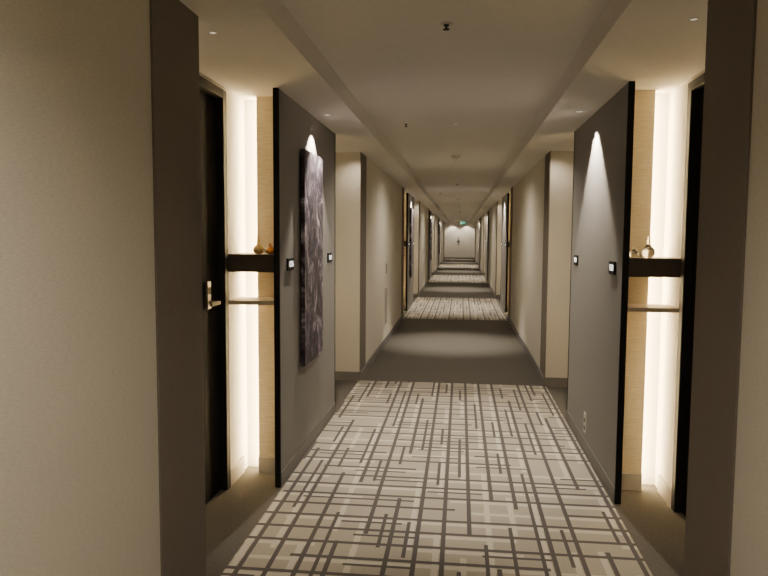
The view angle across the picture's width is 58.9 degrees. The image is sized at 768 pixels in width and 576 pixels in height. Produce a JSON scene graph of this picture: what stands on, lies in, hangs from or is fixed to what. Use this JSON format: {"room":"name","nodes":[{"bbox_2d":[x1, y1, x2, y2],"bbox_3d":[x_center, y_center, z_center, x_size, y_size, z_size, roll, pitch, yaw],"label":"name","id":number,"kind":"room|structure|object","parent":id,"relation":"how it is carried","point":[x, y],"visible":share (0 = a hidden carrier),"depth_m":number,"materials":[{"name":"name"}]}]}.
{"room":"hotel corridor","nodes":[
{"label":"hotel corridor","id":0,"kind":"room"},
{"bbox_2d":[0,0,444,575],"bbox_3d":[0.944,-1.278,20.789,0.768,2.330,46.800,1,4,6],"label":"wall","id":1,"kind":"structure","parent":0,"point":[102,443],"depth_m":2.09,"materials":[{"name":"beige paint"}]},
{"bbox_2d":[199,75,230,504],"bbox_3d":[-1.018,0.078,3.371,0.168,2.308,1.196,1,4,6],"label":"door","id":2,"kind":"structure","parent":1,"relation":"in","point":[213,102],"depth_m":3.84,"materials":[{"name":"black wood"}]},
{"bbox_2d":[228,253,273,271],"bbox_3d":[-0.762,-0.153,4.064,0.273,0.104,0.235,1,4,6],"label":"niche shelf","id":3,"kind":"object","parent":1,"relation":"attached to","point":[237,262],"visible":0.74,"depth_m":3.95,"materials":[{"name":"brown wood"}]},
{"bbox_2d":[253,237,263,253],"bbox_3d":[-0.743,-0.253,4.021,0.065,0.100,0.065,1,4,6],"label":"ornament","id":4,"kind":"object","parent":3,"relation":"on","point":[257,249],"visible":1,"depth_m":4.00,"materials":[{"name":"gold metal"}]},
{"bbox_2d":[266,243,273,253],"bbox_3d":[-0.676,-0.234,4.035,0.052,0.062,0.052,1,4,6],"label":"ornament","id":5,"kind":"object","parent":3,"relation":"on","point":[269,250],"visible":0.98,"depth_m":4.02,"materials":[{"name":"orange glass"}]},
{"bbox_2d":[229,297,273,304],"bbox_3d":[-0.764,0.078,4.082,0.273,0.024,0.235,1,4,6],"label":"niche shelf","id":6,"kind":"object","parent":1,"relation":"attached to","point":[241,300],"visible":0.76,"depth_m":3.98,"materials":[{"name":"brown wood"}]},
{"bbox_2d":[273,87,335,487],"bbox_3d":[-0.522,-0.043,4.825,0.036,2.330,1.770,1,4,6],"label":"wall panel","id":7,"kind":"object","parent":1,"relation":"attached to","point":[304,396],"visible":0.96,"depth_m":4.34,"materials":[{"name":"grey paint"}]},
{"bbox_2d":[287,258,293,270],"bbox_3d":[-0.575,-0.147,4.182,0.012,0.075,0.150,1,4,6],"label":"number sign","id":8,"kind":"object","parent":7,"relation":"attached to","point":[290,261],"visible":1,"depth_m":4.16,"materials":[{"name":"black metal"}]},
{"bbox_2d":[300,149,322,366],"bbox_3d":[-0.501,-0.211,4.721,0.036,1.420,0.575,1,4,6],"label":"abstract painting","id":9,"kind":"object","parent":7,"relation":"attached to","point":[311,165],"visible":1,"depth_m":4.63,"materials":[{"name":"grey fabric"}]},
{"bbox_2d":[327,253,331,262],"bbox_3d":[-0.433,-0.243,5.430,0.012,0.075,0.150,1,4,6],"label":"number sign","id":10,"kind":"object","parent":7,"relation":"attached to","point":[329,255],"visible":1,"depth_m":5.39,"materials":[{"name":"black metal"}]},
{"bbox_2d":[231,258,444,485],"bbox_3d":[1.157,-0.163,20.851,0.350,0.100,46.800,1,4,6],"label":"baseboard","id":11,"kind":"structure","parent":1,"relation":"attached to","point":[266,464],"depth_m":7.02,"materials":[{"name":"beige wood"}]},
{"bbox_2d":[385,285,386,325],"bbox_3d":[0.027,0.247,9.383,0.011,0.550,0.220,1,4,6],"label":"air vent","id":12,"kind":"object","parent":1,"relation":"in","point":[386,285],"visible":1,"depth_m":9.37,"materials":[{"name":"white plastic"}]},
{"bbox_2d":[405,193,413,310],"bbox_3d":[0.551,-0.775,14.306,0.036,2.330,1.770,1,4,6],"label":"wall panel","id":13,"kind":"object","parent":1,"relation":"attached to","point":[409,199],"visible":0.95,"depth_m":13.76,"materials":[{"name":"grey paint"}]},
{"bbox_2d":[409,208,413,277],"bbox_3d":[0.572,-0.943,14.203,0.036,1.420,0.575,1,4,6],"label":"abstract painting","id":14,"kind":"object","parent":13,"relation":"attached to","point":[411,209],"visible":1,"depth_m":13.98,"materials":[{"name":"grey fabric"}]},
{"bbox_2d":[428,210,431,279],"bbox_3d":[1.625,-1.508,23.788,0.036,2.330,1.770,1,4,6],"label":"wall panel","id":15,"kind":"object","parent":1,"relation":"attached to","point":[430,212],"visible":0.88,"depth_m":23.11,"materials":[{"name":"grey paint"}]},
{"bbox_2d":[430,219,431,260],"bbox_3d":[1.646,-1.675,23.684,0.036,1.420,0.575,1,4,6],"label":"abstract painting","id":16,"kind":"object","parent":15,"relation":"attached to","point":[431,219],"visible":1,"depth_m":23.44,"materials":[{"name":"grey fabric"}]},
{"bbox_2d":[438,218,439,265],"bbox_3d":[2.699,-2.240,33.269,0.036,2.330,1.770,1,4,6],"label":"wall panel","id":17,"kind":"object","parent":1,"relation":"attached to","point":[439,218],"visible":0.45,"depth_m":32.95,"materials":[{"name":"grey paint"}]},
{"bbox_2d":[179,0,707,222],"bbox_3d":[2.260,-2.539,20.543,3.500,0.240,46.800,1,4,6],"label":"ceiling","id":18,"kind":"structure","parent":0,"point":[513,75],"depth_m":3.61,"materials":[{"name":"paint"}]},
{"bbox_2d":[440,22,452,30],"bbox_3d":[0.280,-1.175,3.057,0.056,0.027,0.056,1,4,6],"label":"sprinkler head","id":19,"kind":"object","parent":18,"relation":"attached to","point":[445,24],"visible":1,"depth_m":3.05},
{"bbox_2d":[451,155,459,158],"bbox_3d":[0.847,-1.554,8.061,0.110,0.041,0.110,1,4,6],"label":"smoke detector","id":20,"kind":"object","parent":18,"relation":"attached to","point":[452,156],"visible":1,"depth_m":8.03,"materials":[{"name":"white plastic"}]},
{"bbox_2d":[689,17,698,20],"bbox_3d":[1.182,-1.024,2.593,0.038,0.004,0.038,1,4,6],"label":"recessed light","id":21,"kind":"object","parent":18,"relation":"in","point":[694,18],"visible":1,"depth_m":2.59,"materials":[{"name":"white plastic"}]},
{"bbox_2d":[205,259,685,575],"bbox_3d":[2.244,-0.047,20.737,3.500,0.100,46.800,1,4,6],"label":"floor","id":22,"kind":"structure","parent":0,"point":[451,455],"depth_m":4.04,"materials":[{"name":"carpet"}]},
{"bbox_2d":[445,221,474,257],"bbox_3d":[4.866,-3.100,43.722,1.880,2.450,0.200,1,4,6],"label":"wall","id":23,"kind":"structure","parent":0,"point":[465,232],"depth_m":43.62,"materials":[{"name":"beige paint"}]},
{"bbox_2d":[445,257,473,258],"bbox_3d":[4.847,-1.916,43.709,1.856,0.090,0.012,1,4,6],"label":"baseboard","id":24,"kind":"structure","parent":23,"relation":"attached to","point":[445,257],"depth_m":43.73,"materials":[{"name":"beige wood"}]},
{"bbox_2d":[474,0,767,575],"bbox_3d":[3.559,-1.238,20.496,0.768,2.330,46.800,1,4,6],"label":"wall","id":25,"kind":"structure","parent":0,"point":[726,532],"depth_m":2.40,"materials":[{"name":"beige paint"}]},
{"bbox_2d":[478,219,479,265],"bbox_3d":[4.640,-2.210,33.051,0.036,2.330,1.770,1,4,6],"label":"wall panel","id":26,"kind":"object","parent":25,"relation":"attached to","point":[479,219],"visible":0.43,"depth_m":32.87,"materials":[{"name":"grey paint"}]},
{"bbox_2d":[485,211,488,279],"bbox_3d":[3.567,-1.478,23.570,0.036,2.330,1.770,1,4,6],"label":"wall panel","id":27,"kind":"object","parent":25,"relation":"attached to","point":[487,212],"visible":0.8,"depth_m":23.32,"materials":[{"name":"grey paint"}]},
{"bbox_2d":[500,193,508,312],"bbox_3d":[2.493,-0.746,14.089,0.036,2.330,1.770,1,4,6],"label":"wall panel","id":28,"kind":"object","parent":25,"relation":"attached to","point":[505,200],"visible":1,"depth_m":13.76,"materials":[{"name":"grey paint"}]},
{"bbox_2d":[474,258,671,507],"bbox_3d":[3.333,-0.130,20.607,0.350,0.100,46.800,1,4,6],"label":"baseboard","id":29,"kind":"structure","parent":25,"relation":"attached to","point":[630,481],"depth_m":4.04,"materials":[{"name":"beige wood"}]},
{"bbox_2d":[566,81,634,503],"bbox_3d":[1.419,-0.014,4.607,0.036,2.330,1.770,1,4,6],"label":"wall panel","id":30,"kind":"object","parent":25,"relation":"attached to","point":[603,144],"visible":1,"depth_m":4.27,"materials":[{"name":"grey paint"}]},
{"bbox_2d":[574,255,577,264],"bbox_3d":[1.472,-0.214,5.217,0.012,0.075,0.150,1,4,6],"label":"number sign","id":31,"kind":"object","parent":30,"relation":"attached to","point":[575,256],"visible":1,"depth_m":5.19,"materials":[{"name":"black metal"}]},
{"bbox_2d":[583,411,586,433],"bbox_3d":[1.405,0.942,4.758,0.009,0.140,0.074,1,4,6],"label":"power outlet","id":32,"kind":"object","parent":30,"relation":"attached to","point":[585,414],"visible":1,"depth_m":4.75,"materials":[{"name":"white plastic"}]},
{"bbox_2d":[609,261,615,274],"bbox_3d":[1.331,-0.118,3.968,0.012,0.075,0.150,1,4,6],"label":"number sign","id":33,"kind":"object","parent":30,"relation":"attached to","point":[612,265],"visible":1,"depth_m":3.94,"materials":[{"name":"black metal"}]},
{"bbox_2d":[628,304,678,312],"bbox_3d":[1.487,0.112,3.830,0.273,0.024,0.235,1,4,6],"label":"niche shelf","id":34,"kind":"object","parent":25,"relation":"attached to","point":[663,308],"visible":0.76,"depth_m":3.73,"materials":[{"name":"brown wood"}]},
{"bbox_2d":[629,257,680,277],"bbox_3d":[1.488,-0.119,3.812,0.273,0.104,0.235,1,4,6],"label":"niche shelf","id":35,"kind":"object","parent":25,"relation":"attached to","point":[638,266],"visible":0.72,"depth_m":3.70,"materials":[{"name":"brown wood"}]},
{"bbox_2d":[629,246,638,256],"bbox_3d":[1.394,-0.202,3.793,0.052,0.062,0.052,1,4,6],"label":"ornament","id":36,"kind":"object","parent":35,"relation":"on","point":[633,253],"visible":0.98,"depth_m":3.78,"materials":[{"name":"gold metal"}]},
{"bbox_2d":[642,236,654,257],"bbox_3d":[1.468,-0.230,3.773,0.071,0.122,0.071,1,4,6],"label":"ornament","id":37,"kind":"object","parent":35,"relation":"on","point":[648,251],"visible":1,"depth_m":3.75,"materials":[{"name":"gold metal"}]},
{"bbox_2d":[671,73,704,515],"bbox_3d":[1.577,0.117,3.081,0.168,2.308,1.196,1,4,6],"label":"door","id":38,"kind":"structure","parent":25,"relation":"in","point":[695,100],"depth_m":3.61,"materials":[{"name":"black wood"}]}
]}

